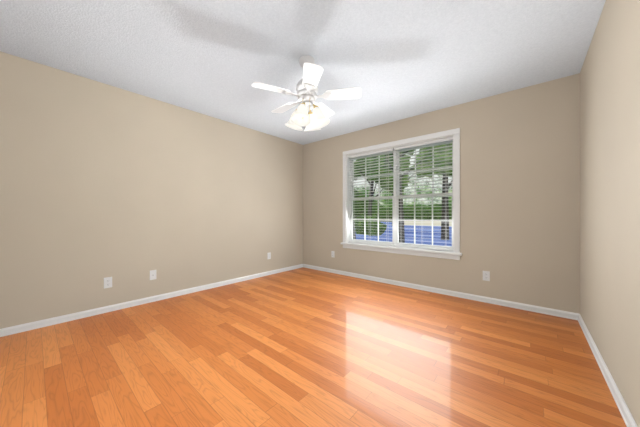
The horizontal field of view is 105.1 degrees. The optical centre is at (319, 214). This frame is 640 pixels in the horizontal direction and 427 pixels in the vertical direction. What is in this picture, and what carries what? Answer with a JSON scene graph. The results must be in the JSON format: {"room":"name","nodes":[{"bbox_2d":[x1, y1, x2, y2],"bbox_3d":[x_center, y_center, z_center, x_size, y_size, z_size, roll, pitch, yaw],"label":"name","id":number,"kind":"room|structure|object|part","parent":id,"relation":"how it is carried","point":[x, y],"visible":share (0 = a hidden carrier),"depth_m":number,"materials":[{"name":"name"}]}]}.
{"room":"empty bedroom","nodes":[
{"label":"empty bedroom","id":0,"kind":"room"},
{"bbox_2d":[0,51,302,328],"bbox_3d":[-1.635,-0.180,3.514,0.170,2.440,3.790,0,0,41],"label":"wall","id":1,"kind":"structure","parent":0,"point":[127,191],"depth_m":2.73,"materials":[{"name":"beige paint"}]},
{"bbox_2d":[104,277,111,288],"bbox_3d":[-2.274,0.725,2.628,0.008,0.115,0.070,0,0,41],"label":"electrical outlet","id":2,"kind":"object","parent":1,"relation":"attached to","point":[107,282],"visible":1,"depth_m":2.63,"materials":[{"name":"white plastic"}]},
{"bbox_2d":[0,264,302,336],"bbox_3d":[-1.564,1.007,3.453,0.016,0.066,3.758,0,0,41],"label":"baseboard","id":3,"kind":"structure","parent":1,"relation":"attached to","point":[11,330],"depth_m":2.71,"materials":[{"name":"white wood"}]},
{"bbox_2d":[150,270,155,279],"bbox_3d":[-2.002,0.720,2.941,0.016,0.115,0.070,0,0,41],"label":"electrical outlet","id":4,"kind":"object","parent":1,"relation":"attached to","point":[152,274],"visible":1,"depth_m":2.94,"materials":[{"name":"white plastic"}]},
{"bbox_2d":[0,0,605,144],"bbox_3d":[-0.118,-1.460,2.218,4.160,0.120,4.130,0,0,41],"label":"ceiling","id":5,"kind":"structure","parent":0,"point":[394,60],"depth_m":2.06,"materials":[{"name":"white paint"}]},
{"bbox_2d":[252,55,360,130],"bbox_3d":[-0.131,-1.093,2.240,0.924,0.614,0.946,0,0,41],"label":"ceiling fan","id":6,"kind":"object","parent":5,"relation":"hanging from","point":[307,97],"visible":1,"depth_m":2.15,"materials":[{"name":"white metal"}]},
{"bbox_3d":[-0.118,-1.169,2.218,0.201,0.463,0.201,0,0,40],"label":"motor","id":7,"kind":"part","parent":6,"relation":"part of","materials":[{"name":"white metal"}]},
{"bbox_2d":[0,267,626,426],"bbox_3d":[-0.118,1.100,2.218,4.160,0.120,4.130,0,0,41],"label":"floor","id":8,"kind":"structure","parent":0,"point":[303,347],"depth_m":1.70,"materials":[{"name":"brown wood"}]},
{"bbox_2d":[303,264,578,319],"bbox_3d":[1.108,1.007,3.653,3.820,0.066,0.016,0,0,41],"label":"baseboard","id":9,"kind":"structure","parent":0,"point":[545,310],"depth_m":3.07,"materials":[{"name":"white wood"}]},
{"bbox_2d":[303,73,579,313],"bbox_3d":[1.168,-0.180,3.724,4.160,2.440,0.170,0,0,41],"label":"wall","id":10,"kind":"structure","parent":0,"point":[520,195],"depth_m":2.84,"materials":[{"name":"beige paint"}]},
{"bbox_2d":[346,135,453,251],"bbox_3d":[1.142,-0.275,3.746,1.660,1.510,0.170,0,0,41],"label":"liner","id":11,"kind":"object","parent":10,"relation":"attached to","point":[347,201],"visible":0.33,"depth_m":4.22,"materials":[{"name":"white"}]},
{"bbox_2d":[350,150,394,245],"bbox_3d":[0.857,-0.275,4.049,0.813,1.490,0.069,0,0,41],"label":"window unit","id":12,"kind":"structure","parent":11,"relation":"attached to","point":[378,219],"depth_m":4.05,"materials":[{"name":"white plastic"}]},
{"bbox_2d":[396,141,452,248],"bbox_3d":[1.486,-0.275,3.512,0.813,1.490,0.069,0,0,41],"label":"window unit","id":13,"kind":"structure","parent":11,"relation":"attached to","point":[414,220],"depth_m":3.53,"materials":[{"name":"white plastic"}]},
{"bbox_2d":[341,128,461,259],"bbox_3d":[1.126,-0.264,3.727,1.846,1.668,0.220,0,0,41],"label":"window","id":14,"kind":"structure","parent":10,"relation":"in","point":[456,254],"depth_m":3.49,"materials":[{"name":"white wood"}]},
{"bbox_2d":[348,148,393,245],"bbox_3d":[0.809,-0.277,3.992,0.805,1.487,0.072,0,0,41],"label":"window blind","id":15,"kind":"object","parent":14,"relation":"attached to","point":[368,154],"visible":0.98,"depth_m":3.96,"materials":[{"name":"white plastic"}]},
{"bbox_3d":[0.859,-0.279,4.051,0.745,1.414,0.034,0,0,40],"label":"glass","id":16,"kind":"part","parent":14,"relation":"part of","materials":[{"name":"clear glass"}]},
{"bbox_2d":[394,137,452,250],"bbox_3d":[1.438,-0.277,3.455,0.805,1.487,0.072,0,0,41],"label":"window blind","id":17,"kind":"object","parent":14,"relation":"attached to","point":[431,142],"visible":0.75,"depth_m":3.44,"materials":[{"name":"white plastic"}]},
{"bbox_3d":[1.488,-0.279,3.514,0.745,1.414,0.034,0,0,40],"label":"glass","id":18,"kind":"part","parent":14,"relation":"part of","materials":[{"name":"clear glass"}]},
{"bbox_2d":[483,271,489,280],"bbox_3d":[1.977,0.725,2.915,0.070,0.115,0.008,0,0,41],"label":"electrical outlet","id":19,"kind":"object","parent":10,"relation":"attached to","point":[486,275],"visible":1,"depth_m":2.91,"materials":[{"name":"white plastic"}]},
{"bbox_2d":[580,0,639,426],"bbox_3d":[1.399,-0.180,0.922,0.170,2.440,3.790,0,0,41],"label":"wall","id":20,"kind":"structure","parent":0,"point":[610,192],"depth_m":1.45,"materials":[{"name":"beige paint"}]},
{"bbox_2d":[578,314,637,426],"bbox_3d":[1.329,1.007,0.983,0.016,0.066,3.758,0,0,41],"label":"baseboard","id":21,"kind":"structure","parent":20,"relation":"attached to","point":[626,414],"depth_m":1.47,"materials":[{"name":"white wood"}]},
{"label":"outside","id":22,"kind":"structure","parent":0,"visible":0},
{"bbox_2d":[354,149,451,207],"bbox_3d":[22.920,-18.635,31.328,115.470,40.650,49.567,0,0,41],"label":"treeline","id":23,"kind":"object","parent":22,"point":[410,191],"depth_m":59.61,"materials":[{"name":"white"}]},
{"bbox_2d":[355,222,451,245],"bbox_3d":[27.283,1.490,60.338,150.000,0.200,119.810,0,0,41],"label":"ground","id":24,"kind":"structure","parent":22,"point":[418,232],"depth_m":15.84,"materials":[{"name":"blue"}]},
{"bbox_2d":[353,201,451,235],"bbox_3d":[5.836,0.046,42.351,52.300,6.121,43.547,0,0,41],"label":"shrubs","id":25,"kind":"object","parent":24,"relation":"on","point":[427,213],"depth_m":46.41,"materials":[{"name":"green plant"}]},
{"bbox_2d":[353,151,451,242],"bbox_3d":[8.632,-2.391,22.384,9.477,7.666,26.047,0,0,33],"label":"trunks","id":26,"kind":"object","parent":24,"relation":"on","point":[446,224],"depth_m":13.56,"materials":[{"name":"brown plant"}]},
{"bbox_2d":[354,151,407,189],"bbox_3d":[3.888,-4.645,16.265,7.969,5.761,9.334,0,0,41],"label":"tree","id":27,"kind":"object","parent":26,"relation":"attached to","point":[385,184],"depth_m":18.32,"materials":[{"name":"green plant"}]},
{"bbox_2d":[353,150,451,215],"bbox_3d":[10.207,-5.865,21.843,6.914,11.959,28.100,0,0,41],"label":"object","id":28,"kind":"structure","parent":26,"relation":"attached to","point":[358,203],"depth_m":11.57,"materials":[{"name":"green plant"}]},
{"bbox_2d":[375,143,451,194],"bbox_3d":[8.180,-6.268,23.440,13.380,8.233,19.514,0,0,41],"label":"leaves","id":29,"kind":"object","parent":26,"relation":"attached to","point":[439,172],"depth_m":13.59,"materials":[{"name":"green plant"}]},
{"bbox_2d":[404,219,451,225],"bbox_3d":[13.712,0.995,32.515,6.900,0.890,0.310,0,0,41],"label":"wall","id":30,"kind":"structure","parent":24,"relation":"on","point":[438,223],"depth_m":32.13,"materials":[{"name":"beige"}]}
]}

